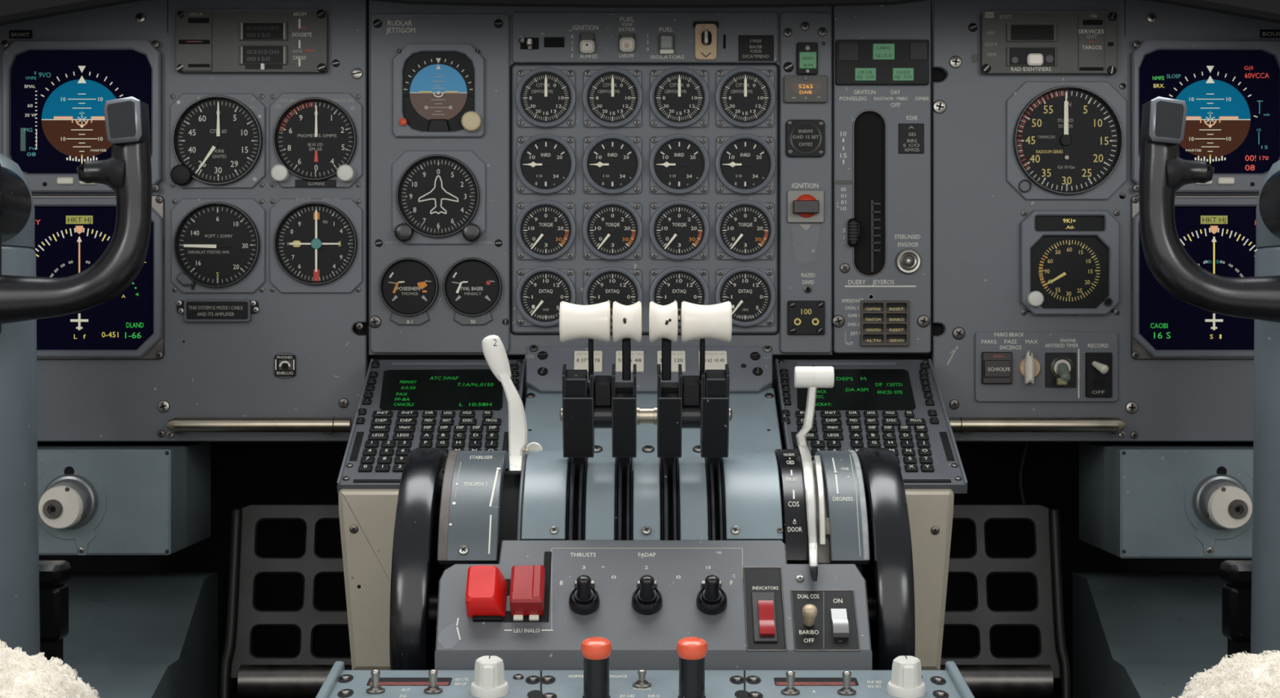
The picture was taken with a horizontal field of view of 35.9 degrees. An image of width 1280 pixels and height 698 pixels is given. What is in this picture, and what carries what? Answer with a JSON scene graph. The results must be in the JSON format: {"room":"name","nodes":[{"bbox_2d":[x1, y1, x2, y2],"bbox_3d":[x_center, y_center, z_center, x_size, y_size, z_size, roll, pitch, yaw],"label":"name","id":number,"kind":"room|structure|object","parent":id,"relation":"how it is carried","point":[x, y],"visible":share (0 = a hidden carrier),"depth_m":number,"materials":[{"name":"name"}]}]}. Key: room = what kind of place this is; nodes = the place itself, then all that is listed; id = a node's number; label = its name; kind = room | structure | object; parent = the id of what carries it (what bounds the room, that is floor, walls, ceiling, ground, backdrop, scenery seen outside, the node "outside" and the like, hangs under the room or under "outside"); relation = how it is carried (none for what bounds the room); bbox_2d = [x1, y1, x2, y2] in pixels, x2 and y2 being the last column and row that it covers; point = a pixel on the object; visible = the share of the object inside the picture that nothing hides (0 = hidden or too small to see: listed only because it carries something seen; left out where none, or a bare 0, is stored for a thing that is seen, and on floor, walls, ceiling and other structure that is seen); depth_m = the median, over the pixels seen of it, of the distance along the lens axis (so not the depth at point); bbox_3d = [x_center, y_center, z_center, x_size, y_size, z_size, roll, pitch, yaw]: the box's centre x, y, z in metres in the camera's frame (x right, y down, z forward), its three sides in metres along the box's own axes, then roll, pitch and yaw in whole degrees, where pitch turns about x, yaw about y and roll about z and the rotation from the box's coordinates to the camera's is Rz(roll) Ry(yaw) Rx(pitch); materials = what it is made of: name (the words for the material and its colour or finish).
{"room":"control cabin","nodes":[
{"label":"control cabin","id":0,"kind":"room"},
{"bbox_2d":[39,435,1251,697],"bbox_3d":[0.000,0.050,2.300,2.000,1.600,0.040,0,0,0],"label":"footwell","id":1,"kind":"structure","parent":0,"point":[243,473],"depth_m":2.28,"materials":[{"name":"paint"}]},
{"bbox_2d":[37,441,210,555],"bbox_3d":[-0.509,0.130,1.735,0.225,0.089,0.190,0,0,0],"label":"box","id":2,"kind":"object","parent":1,"relation":"attached to","point":[95,498],"visible":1,"depth_m":1.67,"materials":[{"name":"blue metal"}]},
{"bbox_2d":[0,0,367,441],"bbox_3d":[-0.445,-0.127,1.703,0.419,0.412,0.011,0,0,0],"label":"panel","id":3,"kind":"object","parent":1,"relation":"attached to","point":[206,369],"visible":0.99,"depth_m":1.70,"materials":[{"name":"grey paint"}]},
{"bbox_2d":[0,40,162,192],"bbox_3d":[-0.478,-0.199,1.694,0.136,0.130,0.013,0,0,0],"label":"display unit","id":4,"kind":"object","parent":3,"relation":"attached to","point":[55,93],"visible":0.89,"depth_m":1.70,"materials":[{"name":"blue glass"}]},
{"bbox_2d":[31,195,164,359],"bbox_3d":[-0.478,-0.061,1.696,0.140,0.141,0.008,0,0,0],"label":"display unit","id":5,"kind":"object","parent":3,"relation":"attached to","point":[73,232],"visible":0.66,"depth_m":1.70,"materials":[{"name":"glass"}]},
{"bbox_2d":[176,299,258,321],"bbox_3d":[-0.362,-0.033,1.697,0.071,0.019,0.006,0,0,0],"label":"placard","id":6,"kind":"object","parent":3,"relation":"attached to","point":[193,310],"visible":1,"depth_m":1.70,"materials":[{"name":"grey"}]},
{"bbox_2d":[169,93,265,188],"bbox_3d":[-0.363,-0.179,1.694,0.082,0.081,0.013,0,0,0],"label":"round gauge","id":7,"kind":"object","parent":3,"relation":"attached to","point":[217,140],"visible":1,"depth_m":1.70,"materials":[{"name":"black glass"}]},
{"bbox_2d":[171,198,265,293],"bbox_3d":[-0.362,-0.089,1.696,0.081,0.081,0.009,0,0,0],"label":"round gauge","id":8,"kind":"object","parent":3,"relation":"attached to","point":[218,245],"visible":1,"depth_m":1.70,"materials":[{"name":"grey paint"}]},
{"bbox_2d":[175,8,328,73],"bbox_3d":[-0.333,-0.264,1.694,0.130,0.054,0.011,0,0,0],"label":"radio unit","id":9,"kind":"object","parent":3,"relation":"attached to","point":[207,41],"visible":1,"depth_m":1.69,"materials":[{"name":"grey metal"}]},
{"bbox_2d":[166,417,351,438],"bbox_3d":[-0.326,0.067,1.686,0.162,0.019,0.028,0,0,0],"label":"tube","id":10,"kind":"object","parent":3,"relation":"attached to","point":[176,424],"visible":1,"depth_m":1.67,"materials":[{"name":"silver metal"}]},
{"bbox_2d":[273,352,296,378],"bbox_3d":[-0.305,0.014,1.698,0.020,0.022,0.004,0,0,0],"label":"socket","id":11,"kind":"object","parent":3,"relation":"attached to","point":[284,363],"visible":1,"depth_m":1.70,"materials":[{"name":"black plastic"}]},
{"bbox_2d":[269,197,362,293],"bbox_3d":[-0.278,-0.089,1.696,0.080,0.082,0.009,0,0,0],"label":"round gauge","id":12,"kind":"object","parent":3,"relation":"attached to","point":[316,244],"visible":1,"depth_m":1.70,"materials":[{"name":"grey paint"}]},
{"bbox_2d":[269,93,362,187],"bbox_3d":[-0.278,-0.179,1.694,0.080,0.081,0.013,0,0,0],"label":"round gauge","id":13,"kind":"object","parent":3,"relation":"attached to","point":[316,139],"visible":1,"depth_m":1.70,"materials":[{"name":"black glass"}]},
{"bbox_2d":[0,0,1279,26],"bbox_3d":[0.004,-0.323,1.634,1.289,0.183,0.132,0,0,0],"label":"glareshield","id":14,"kind":"object","parent":1,"relation":"attached to","point":[11,11],"visible":1,"depth_m":1.57,"materials":[{"name":"black plastic"}]},
{"bbox_2d":[367,355,931,435],"bbox_3d":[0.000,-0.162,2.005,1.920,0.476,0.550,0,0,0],"label":"trim","id":15,"kind":"structure","parent":1,"relation":"attached to","point":[369,357],"depth_m":1.73,"materials":[{"name":"paint"}]},
{"bbox_2d":[931,0,1279,441],"bbox_3d":[0.461,-0.127,1.702,0.420,0.412,0.011,0,0,0],"label":"panel","id":16,"kind":"object","parent":1,"relation":"attached to","point":[976,217],"visible":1,"depth_m":1.70,"materials":[{"name":"grey paint"}]},
{"bbox_2d":[948,417,1125,438],"bbox_3d":[0.338,0.067,1.686,0.160,0.019,0.028,0,0,0],"label":"tube","id":17,"kind":"object","parent":16,"relation":"attached to","point":[958,424],"visible":0.95,"depth_m":1.67,"materials":[{"name":"silver metal"}]},
{"bbox_2d":[974,331,1117,401],"bbox_3d":[0.349,0.015,1.688,0.122,0.060,0.023,0,0,0],"label":"switch plate","id":18,"kind":"object","parent":16,"relation":"attached to","point":[1010,366],"visible":1,"depth_m":1.70,"materials":[{"name":"grey paint"}]},
{"bbox_2d":[1084,352,1111,397],"bbox_3d":[0.393,0.022,1.694,0.022,0.038,0.003,0,0,0],"label":"switch","id":19,"kind":"object","parent":18,"relation":"attached to","point":[1098,366],"depth_m":1.69,"materials":[{"name":"black plastic"}]},
{"bbox_2d":[980,11,1117,75],"bbox_3d":[0.350,-0.262,1.694,0.116,0.054,0.013,0,0,0],"label":"radio unit","id":20,"kind":"object","parent":16,"relation":"attached to","point":[1012,42],"visible":1,"depth_m":1.69,"materials":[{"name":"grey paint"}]},
{"bbox_2d":[1006,47,1057,66],"bbox_3d":[0.335,-0.250,1.691,0.043,0.016,0.002,0,0,0],"label":"button","id":21,"kind":"object","parent":20,"relation":"on","point":[1015,56],"depth_m":1.69,"materials":[{"name":"paint"}]},
{"bbox_2d":[1005,81,1126,199],"bbox_3d":[0.366,-0.179,1.696,0.103,0.102,0.009,0,0,0],"label":"round gauge","id":22,"kind":"object","parent":16,"relation":"attached to","point":[1065,140],"visible":1,"depth_m":1.70,"materials":[{"name":"black glass"}]},
{"bbox_2d":[1019,209,1119,315],"bbox_3d":[0.369,-0.074,1.693,0.086,0.091,0.014,0,0,0],"label":"gauge","id":23,"kind":"object","parent":16,"relation":"attached to","point":[1069,260],"visible":1,"depth_m":1.70,"materials":[{"name":"grey paint"}]},
{"bbox_2d":[1130,195,1258,359],"bbox_3d":[0.491,-0.061,1.696,0.140,0.141,0.008,0,0,0],"label":"display unit","id":24,"kind":"object","parent":16,"relation":"attached to","point":[1218,233],"visible":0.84,"depth_m":1.70,"materials":[{"name":"glass"}]},
{"bbox_2d":[1129,40,1279,192],"bbox_3d":[0.489,-0.199,1.694,0.136,0.130,0.013,0,0,0],"label":"display unit","id":25,"kind":"object","parent":16,"relation":"attached to","point":[1229,89],"visible":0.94,"depth_m":1.70,"materials":[{"name":"blue glass"}]},
{"bbox_2d":[1079,441,1253,558],"bbox_3d":[0.518,0.131,1.735,0.225,0.092,0.190,0,0,0],"label":"box","id":26,"kind":"object","parent":1,"relation":"attached to","point":[1138,500],"visible":0.98,"depth_m":1.67,"materials":[{"name":"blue metal"}]},
{"bbox_3d":[0.000,0.870,0.810,2.000,0.040,3.020,0,0,0],"label":"floor","id":27,"kind":"structure","parent":0,"visible":0},
{"bbox_2d":[0,152,39,657],"bbox_3d":[-0.480,0.353,1.420,0.095,0.994,0.095,0,0,0],"label":"column","id":28,"kind":"structure","parent":27,"relation":"on","point":[20,607],"depth_m":1.40,"materials":[{"name":"grey metal"}]},
{"bbox_2d":[0,96,151,333],"bbox_3d":[-0.453,-0.088,1.351,0.245,0.160,0.066,0,0,0],"label":"yoke","id":29,"kind":"object","parent":28,"relation":"attached to","point":[127,172],"visible":1,"depth_m":1.33,"materials":[{"name":"black plastic"}]},
{"bbox_2d":[0,640,98,697],"bbox_3d":[-0.427,0.497,0.929,0.326,0.705,0.252,0,0,0],"label":"seat","id":30,"kind":"object","parent":27,"relation":"on","point":[21,675],"visible":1,"depth_m":0.96,"materials":[{"name":"white"}]},
{"bbox_2d":[39,560,71,666],"bbox_3d":[-0.461,0.507,1.525,0.037,0.686,0.036,0,0,0],"label":"handle","id":31,"kind":"object","parent":27,"relation":"on","point":[53,593],"visible":0.52,"depth_m":1.51,"materials":[{"name":"black plastic"}]},
{"bbox_2d":[62,573,217,697],"bbox_3d":[-0.536,0.531,1.720,0.269,0.638,0.320,0,0,0],"label":"panel","id":32,"kind":"object","parent":27,"relation":"on","point":[131,635],"visible":0.57,"depth_m":1.77,"materials":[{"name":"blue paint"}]},
{"bbox_2d":[219,503,351,697],"bbox_3d":[-0.266,0.493,1.719,0.190,0.714,0.068,0,0,0],"label":"rudder pedal","id":33,"kind":"object","parent":27,"relation":"on","point":[303,675],"visible":0.65,"depth_m":1.72,"materials":[{"name":"paint"}]},
{"bbox_2d":[338,488,399,670],"bbox_3d":[-0.188,0.477,1.586,0.078,0.743,0.202,0,0,0],"label":"panel","id":34,"kind":"object","parent":27,"relation":"on","point":[366,516],"visible":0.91,"depth_m":1.49,"materials":[{"name":"beige paint"}]},
{"bbox_2d":[337,359,526,493],"bbox_3d":[-0.163,0.059,1.586,0.132,0.101,0.195,0,0,0],"label":"keypad","id":35,"kind":"object","parent":34,"relation":"on","point":[404,406],"visible":0.8,"depth_m":1.59,"materials":[{"name":"grey paint"}]},
{"bbox_2d":[368,0,832,401],"bbox_3d":[-0.034,0.258,1.704,0.399,1.181,0.007,0,0,0],"label":"panel","id":36,"kind":"object","parent":27,"relation":"on","point":[518,344],"visible":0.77,"depth_m":1.70,"materials":[{"name":"grey paint"}]},
{"bbox_2d":[368,13,509,353],"bbox_3d":[-0.172,-0.142,1.697,0.121,0.291,0.007,0,0,0],"label":"panel","id":37,"kind":"object","parent":36,"relation":"attached to","point":[489,33],"visible":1,"depth_m":1.70,"materials":[{"name":"grey paint"}]},
{"bbox_2d":[378,257,439,324],"bbox_3d":[-0.198,-0.049,1.692,0.050,0.058,0.008,0,0,0],"label":"round gauge","id":38,"kind":"object","parent":37,"relation":"attached to","point":[408,286],"visible":1,"depth_m":1.69,"materials":[{"name":"black"}]},
{"bbox_2d":[391,150,485,244],"bbox_3d":[-0.172,-0.130,1.689,0.080,0.080,0.014,0,0,0],"label":"round gauge","id":39,"kind":"object","parent":37,"relation":"attached to","point":[438,197],"visible":1,"depth_m":1.69,"materials":[{"name":"grey paint"}]},
{"bbox_2d":[392,43,484,137],"bbox_3d":[-0.172,-0.221,1.689,0.079,0.080,0.014,0,0,0],"label":"indicator","id":40,"kind":"object","parent":37,"relation":"attached to","point":[438,89],"visible":1,"depth_m":1.69,"materials":[{"name":"grey paint"}]},
{"bbox_2d":[442,257,502,324],"bbox_3d":[-0.143,-0.049,1.692,0.050,0.058,0.008,0,0,0],"label":"round gauge","id":41,"kind":"object","parent":37,"relation":"attached to","point":[472,286],"visible":1,"depth_m":1.69,"materials":[{"name":"black"}]},
{"bbox_2d":[510,62,779,334],"bbox_3d":[0.004,-0.129,1.698,0.231,0.234,0.004,0,0,0],"label":"panel","id":42,"kind":"object","parent":36,"relation":"attached to","point":[579,131],"visible":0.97,"depth_m":1.70,"materials":[{"name":"grey paint"}]},
{"bbox_2d":[515,266,576,326],"bbox_3d":[-0.081,-0.045,1.692,0.052,0.052,0.009,0,0,0],"label":"gauge","id":43,"kind":"object","parent":42,"relation":"attached to","point":[540,291],"visible":0.88,"depth_m":1.69,"materials":[{"name":"grey paint"}]},
{"bbox_2d":[515,200,576,260],"bbox_3d":[-0.081,-0.102,1.692,0.052,0.052,0.009,0,0,0],"label":"gauge","id":44,"kind":"object","parent":42,"relation":"attached to","point":[545,229],"visible":1,"depth_m":1.69,"materials":[{"name":"grey paint"}]},
{"bbox_2d":[515,133,576,194],"bbox_3d":[-0.081,-0.158,1.692,0.052,0.052,0.009,0,0,0],"label":"gauge","id":45,"kind":"object","parent":42,"relation":"attached to","point":[545,163],"visible":1,"depth_m":1.69,"materials":[{"name":"black glass"}]},
{"bbox_2d":[515,66,576,128],"bbox_3d":[-0.081,-0.215,1.692,0.052,0.052,0.009,0,0,0],"label":"gauge","id":46,"kind":"object","parent":42,"relation":"attached to","point":[545,97],"visible":1,"depth_m":1.69,"materials":[{"name":"grey paint"}]},
{"bbox_2d":[582,266,642,326],"bbox_3d":[-0.024,-0.045,1.692,0.052,0.052,0.009,0,0,0],"label":"gauge","id":47,"kind":"object","parent":42,"relation":"attached to","point":[611,284],"visible":0.59,"depth_m":1.69,"materials":[{"name":"grey paint"}]},
{"bbox_2d":[582,200,642,260],"bbox_3d":[-0.024,-0.102,1.692,0.052,0.052,0.009,0,0,0],"label":"gauge","id":48,"kind":"object","parent":42,"relation":"attached to","point":[612,229],"visible":1,"depth_m":1.69,"materials":[{"name":"grey paint"}]},
{"bbox_2d":[582,133,642,194],"bbox_3d":[-0.024,-0.158,1.692,0.052,0.052,0.009,0,0,0],"label":"gauge","id":49,"kind":"object","parent":42,"relation":"attached to","point":[612,163],"visible":1,"depth_m":1.69,"materials":[{"name":"black glass"}]},
{"bbox_2d":[582,66,642,128],"bbox_3d":[-0.024,-0.215,1.692,0.052,0.052,0.009,0,0,0],"label":"gauge","id":50,"kind":"object","parent":42,"relation":"attached to","point":[612,96],"visible":1,"depth_m":1.69,"materials":[{"name":"grey paint"}]},
{"bbox_2d":[648,266,709,326],"bbox_3d":[0.034,-0.045,1.692,0.052,0.052,0.009,0,0,0],"label":"gauge","id":51,"kind":"object","parent":42,"relation":"attached to","point":[678,284],"visible":0.54,"depth_m":1.69,"materials":[{"name":"grey paint"}]},
{"bbox_2d":[648,200,709,260],"bbox_3d":[0.034,-0.102,1.692,0.052,0.052,0.009,0,0,0],"label":"gauge","id":52,"kind":"object","parent":42,"relation":"attached to","point":[679,229],"visible":1,"depth_m":1.69,"materials":[{"name":"grey paint"}]},
{"bbox_2d":[648,133,709,194],"bbox_3d":[0.034,-0.158,1.692,0.052,0.052,0.009,0,0,0],"label":"gauge","id":53,"kind":"object","parent":42,"relation":"attached to","point":[679,163],"visible":1,"depth_m":1.69,"materials":[{"name":"black glass"}]},
{"bbox_2d":[648,66,709,128],"bbox_3d":[0.034,-0.215,1.692,0.052,0.052,0.009,0,0,0],"label":"gauge","id":54,"kind":"object","parent":42,"relation":"attached to","point":[679,96],"visible":1,"depth_m":1.69,"materials":[{"name":"grey paint"}]},
{"bbox_2d":[715,266,775,326],"bbox_3d":[0.090,-0.045,1.692,0.052,0.052,0.009,0,0,0],"label":"gauge","id":55,"kind":"object","parent":42,"relation":"attached to","point":[750,291],"visible":0.9,"depth_m":1.69,"materials":[{"name":"grey paint"}]},
{"bbox_2d":[715,200,775,260],"bbox_3d":[0.090,-0.102,1.692,0.052,0.052,0.009,0,0,0],"label":"gauge","id":56,"kind":"object","parent":42,"relation":"attached to","point":[745,229],"visible":1,"depth_m":1.69,"materials":[{"name":"grey paint"}]},
{"bbox_2d":[715,133,775,194],"bbox_3d":[0.090,-0.158,1.692,0.052,0.052,0.009,0,0,0],"label":"gauge","id":57,"kind":"object","parent":42,"relation":"attached to","point":[745,163],"visible":1,"depth_m":1.69,"materials":[{"name":"black glass"}]},
{"bbox_2d":[715,66,775,128],"bbox_3d":[0.090,-0.215,1.692,0.052,0.052,0.009,0,0,0],"label":"gauge","id":58,"kind":"object","parent":42,"relation":"attached to","point":[745,96],"visible":1,"depth_m":1.69,"materials":[{"name":"black glass"}]},
{"bbox_2d":[511,13,777,62],"bbox_3d":[0.004,-0.267,1.694,0.228,0.043,0.011,0,0,0],"label":"panel","id":59,"kind":"object","parent":36,"relation":"attached to","point":[536,37],"visible":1,"depth_m":1.70,"materials":[{"name":"grey paint"}]},
{"bbox_2d":[693,21,718,59],"bbox_3d":[0.056,-0.264,1.692,0.022,0.033,0.009,0,0,0],"label":"switch","id":60,"kind":"object","parent":59,"relation":"attached to","point":[705,32],"visible":1,"depth_m":1.69,"materials":[{"name":"brown plastic"}]},
{"bbox_2d":[738,35,773,61],"bbox_3d":[0.100,-0.258,1.695,0.030,0.022,0.001,0,0,0],"label":"placard","id":61,"kind":"object","parent":59,"relation":"attached to","point":[751,47],"visible":1,"depth_m":1.70,"materials":[{"name":"grey plastic"}]},
{"bbox_2d":[353,0,946,355],"bbox_3d":[0.011,-0.165,1.712,0.597,0.341,0.006,0,0,0],"label":"trim","id":62,"kind":"structure","parent":36,"relation":"attached to","point":[937,74],"depth_m":1.71,"materials":[{"name":"black metal"}]},
{"bbox_2d":[779,13,831,353],"bbox_3d":[0.142,-0.142,1.697,0.044,0.292,0.006,0,0,0],"label":"panel","id":63,"kind":"object","parent":36,"relation":"attached to","point":[805,248],"visible":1,"depth_m":1.70,"materials":[{"name":"grey paint"}]},
{"bbox_2d":[785,120,825,156],"bbox_3d":[0.141,-0.180,1.694,0.033,0.032,0.005,0,0,0],"label":"indicator","id":64,"kind":"object","parent":63,"relation":"attached to","point":[803,138],"visible":1,"depth_m":1.69,"materials":[{"name":"black plastic"}]},
{"bbox_2d":[786,190,824,222],"bbox_3d":[0.142,-0.122,1.689,0.032,0.028,0.014,0,0,0],"label":"switch","id":65,"kind":"object","parent":63,"relation":"attached to","point":[802,206],"visible":1,"depth_m":1.69,"materials":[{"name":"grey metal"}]},
{"bbox_2d":[796,194,816,217],"bbox_3d":[0.142,-0.122,1.690,0.020,0.020,0.005,0,0,0],"label":"lamp","id":66,"kind":"object","parent":65,"relation":"on","point":[806,203],"depth_m":1.68,"materials":[{"name":"red plastic"}]},
{"bbox_2d":[783,75,827,102],"bbox_3d":[0.142,-0.222,1.693,0.037,0.023,0.006,0,0,0],"label":"digital readout","id":67,"kind":"object","parent":63,"relation":"attached to","point":[797,88],"visible":1,"depth_m":1.69,"materials":[{"name":"brown paint"}]},
{"bbox_2d":[787,300,825,334],"bbox_3d":[0.142,-0.027,1.693,0.032,0.029,0.006,0,0,0],"label":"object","id":68,"kind":"object","parent":63,"relation":"attached to","point":[804,317],"visible":1,"depth_m":1.69,"materials":[{"name":"brown plastic"}]},
{"bbox_2d":[796,42,817,75],"bbox_3d":[0.143,-0.249,1.693,0.018,0.027,0.006,0,0,0],"label":"indicator light","id":69,"kind":"object","parent":63,"relation":"attached to","point":[806,52],"visible":1,"depth_m":1.69,"materials":[{"name":"green plastic"}]},
{"bbox_2d":[831,0,931,353],"bbox_3d":[0.207,-0.162,1.691,0.085,0.330,0.021,0,0,0],"label":"panel","id":70,"kind":"object","parent":36,"relation":"attached to","point":[882,195],"depth_m":1.70,"materials":[{"name":"grey paint"}]},
{"bbox_2d":[835,40,928,84],"bbox_3d":[0.207,-0.245,1.693,0.080,0.038,0.007,0,0,0],"label":"panel","id":71,"kind":"object","parent":70,"relation":"attached to","point":[857,62],"visible":1,"depth_m":1.69,"materials":[{"name":"green"}]},
{"bbox_2d":[860,300,909,346],"bbox_3d":[0.210,-0.022,1.694,0.042,0.039,0.004,0,0,0],"label":"panel","id":72,"kind":"object","parent":70,"relation":"attached to","point":[882,322],"visible":1,"depth_m":1.70,"materials":[{"name":"grey"}]},
{"bbox_2d":[898,123,924,153],"bbox_3d":[0.233,-0.180,1.695,0.022,0.026,0.001,0,0,0],"label":"placard","id":73,"kind":"object","parent":70,"relation":"attached to","point":[911,135],"visible":1,"depth_m":1.70,"materials":[{"name":"grey"}]},
{"bbox_2d":[315,636,974,697],"bbox_3d":[0.003,0.508,0.980,0.377,0.684,0.455,0,0,0],"label":"pedestal","id":74,"kind":"object","parent":27,"relation":"on","point":[340,682],"depth_m":1.16,"materials":[{"name":"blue metal"}]},
{"bbox_2d":[519,344,782,471],"bbox_3d":[0.008,0.423,1.591,0.206,0.854,0.150,0,0,0],"label":"throttle quadrant","id":75,"kind":"object","parent":27,"relation":"on","point":[753,425],"depth_m":1.63,"materials":[{"name":"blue metal"}]},
{"bbox_2d":[435,448,871,670],"bbox_3d":[0.009,0.460,1.357,0.278,0.781,0.306,0,0,0],"label":"pedestal","id":76,"kind":"object","parent":27,"relation":"on","point":[680,533],"visible":0.82,"depth_m":1.27,"materials":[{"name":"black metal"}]},
{"bbox_2d":[389,447,448,670],"bbox_3d":[-0.145,0.183,1.360,0.034,0.230,0.230,0,0,0],"label":"wheel","id":77,"kind":"object","parent":76,"relation":"attached to","point":[416,572],"visible":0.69,"depth_m":1.26,"materials":[{"name":"black rubber"}]},
{"bbox_2d":[465,565,507,621],"bbox_3d":[-0.095,0.152,1.231,0.024,0.033,0.031,0,0,0],"label":"switch","id":78,"kind":"object","parent":76,"relation":"on","point":[486,597],"visible":1,"depth_m":1.22,"materials":[{"name":"red plastic"}]},
{"bbox_2d":[481,334,527,471],"bbox_3d":[-0.092,0.036,1.338,0.031,0.091,0.029,0,0,0],"label":"lever","id":79,"kind":"object","parent":76,"relation":"on","point":[494,351],"visible":1,"depth_m":1.34,"materials":[{"name":"white plastic"}]},
{"bbox_2d":[509,564,545,620],"bbox_3d":[-0.070,0.151,1.231,0.021,0.033,0.031,0,0,0],"label":"switch","id":80,"kind":"object","parent":76,"relation":"on","point":[527,585],"visible":1,"depth_m":1.22,"materials":[{"name":"red plastic"}]},
{"bbox_2d":[568,574,599,615],"bbox_3d":[-0.035,0.152,1.231,0.020,0.025,0.024,0,0,0],"label":"switch","id":81,"kind":"object","parent":76,"relation":"on","point":[584,599],"visible":1,"depth_m":1.22,"materials":[{"name":"plastic"}]},
{"bbox_2d":[559,301,610,483],"bbox_3d":[-0.036,0.031,1.309,0.034,0.125,0.060,0,0,-2],"label":"lever","id":82,"kind":"object","parent":76,"relation":"on","point":[591,322],"visible":1,"depth_m":1.30,"materials":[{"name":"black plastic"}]},
{"bbox_2d":[611,301,641,483],"bbox_3d":[-0.009,0.031,1.309,0.020,0.125,0.060,0,0,-2],"label":"lever","id":83,"kind":"object","parent":76,"relation":"on","point":[626,319],"visible":1,"depth_m":1.30,"materials":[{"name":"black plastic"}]},
{"bbox_2d":[631,574,662,615],"bbox_3d":[0.004,0.152,1.231,0.020,0.025,0.024,0,0,0],"label":"switch","id":84,"kind":"object","parent":76,"relation":"on","point":[646,599],"visible":1,"depth_m":1.22,"materials":[{"name":"plastic"}]},
{"bbox_2d":[648,301,682,483],"bbox_3d":[0.018,0.031,1.309,0.022,0.125,0.061,0,0,6],"label":"lever","id":85,"kind":"object","parent":76,"relation":"on","point":[663,319],"visible":1,"depth_m":1.30,"materials":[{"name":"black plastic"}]},
{"bbox_2d":[594,375,700,428],"bbox_3d":[0.005,0.035,1.314,0.070,0.035,0.020,0,0,0],"label":"spindle","id":86,"kind":"object","parent":85,"relation":"attached to","point":[691,411],"visible":0.98,"depth_m":1.31,"materials":[{"name":"silver metal"}]},
{"bbox_2d":[680,301,732,483],"bbox_3d":[0.044,0.031,1.309,0.034,0.125,0.060,0,0,2],"label":"lever","id":87,"kind":"object","parent":76,"relation":"on","point":[700,322],"visible":0.99,"depth_m":1.30,"materials":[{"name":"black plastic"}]},
{"bbox_2d":[696,574,727,615],"bbox_3d":[0.045,0.152,1.231,0.020,0.025,0.024,0,0,0],"label":"switch","id":88,"kind":"object","parent":76,"relation":"on","point":[711,599],"visible":1,"depth_m":1.22,"materials":[{"name":"plastic"}]},
{"bbox_2d":[742,566,786,651],"bbox_3d":[0.077,0.161,1.229,0.024,0.047,0.051,0,0,0],"label":"rocker switch","id":89,"kind":"object","parent":76,"relation":"on","point":[765,624],"visible":1,"depth_m":1.23,"materials":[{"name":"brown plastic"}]},
{"bbox_2d":[794,366,834,581],"bbox_3d":[0.119,0.079,1.295,0.027,0.133,0.120,0,0,0],"label":"lever","id":90,"kind":"object","parent":76,"relation":"on","point":[812,378],"visible":1,"depth_m":1.32,"materials":[{"name":"white metal"}]},
{"bbox_2d":[791,589,860,651],"bbox_3d":[0.114,0.168,1.222,0.040,0.034,0.037,0,0,0],"label":"switch panel","id":91,"kind":"object","parent":76,"relation":"on","point":[824,620],"visible":1,"depth_m":1.22,"materials":[{"name":"plastic"}]},
{"bbox_2d":[856,447,915,670],"bbox_3d":[0.163,0.183,1.360,0.034,0.230,0.230,0,0,0],"label":"wheel","id":92,"kind":"object","parent":76,"relation":"attached to","point":[888,575],"visible":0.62,"depth_m":1.26,"materials":[{"name":"black rubber"}]},
{"bbox_2d":[904,488,954,670],"bbox_3d":[0.198,0.477,1.586,0.078,0.743,0.202,0,0,0],"label":"panel","id":93,"kind":"object","parent":27,"relation":"on","point":[931,511],"visible":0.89,"depth_m":1.49,"materials":[{"name":"beige paint"}]},
{"bbox_2d":[774,359,967,493],"bbox_3d":[0.180,0.059,1.586,0.134,0.101,0.195,0,0,0],"label":"keypad","id":94,"kind":"object","parent":93,"relation":"on","point":[898,406],"visible":0.71,"depth_m":1.58,"materials":[{"name":"grey paint"}]},
{"bbox_2d":[940,503,1071,697],"bbox_3d":[0.275,0.493,1.719,0.190,0.714,0.068,0,0,0],"label":"rudder pedal","id":95,"kind":"object","parent":27,"relation":"on","point":[987,675],"visible":0.62,"depth_m":1.72,"materials":[{"name":"paint"}]},
{"bbox_2d":[1016,441,1035,503],"bbox_3d":[0.396,0.470,1.980,0.038,0.760,0.008,0,0,0],"label":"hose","id":96,"kind":"object","parent":27,"relation":"on","point":[1025,446],"visible":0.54,"depth_m":1.98,"materials":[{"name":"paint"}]},
{"bbox_2d":[1072,573,1227,697],"bbox_3d":[0.546,0.531,1.720,0.269,0.638,0.320,0,0,0],"label":"panel","id":97,"kind":"object","parent":27,"relation":"on","point":[1135,635],"visible":0.57,"depth_m":1.77,"materials":[{"name":"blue metal"}]},
{"bbox_2d":[1172,649,1279,697],"bbox_3d":[0.424,0.499,0.931,0.324,0.703,0.245,0,0,-2],"label":"seat","id":98,"kind":"object","parent":27,"relation":"on","point":[1242,675],"visible":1,"depth_m":0.97,"materials":[{"name":"beige"}]},
{"bbox_2d":[1219,560,1251,659],"bbox_3d":[0.469,0.507,1.525,0.037,0.686,0.036,0,0,0],"label":"handle","id":99,"kind":"object","parent":27,"relation":"on","point":[1237,593],"visible":0.51,"depth_m":1.51,"materials":[{"name":"black plastic"}]},
{"bbox_2d":[1250,160,1279,655],"bbox_3d":[0.488,0.353,1.420,0.095,0.994,0.095,0,0,0],"label":"column","id":100,"kind":"structure","parent":27,"relation":"on","point":[1265,559],"depth_m":1.41,"materials":[{"name":"grey metal"}]},
{"bbox_2d":[1138,96,1279,323],"bbox_3d":[0.460,-0.088,1.351,0.245,0.160,0.066,0,0,0],"label":"yoke","id":101,"kind":"object","parent":100,"relation":"attached to","point":[1162,172],"visible":1,"depth_m":1.33,"materials":[{"name":"black plastic"}]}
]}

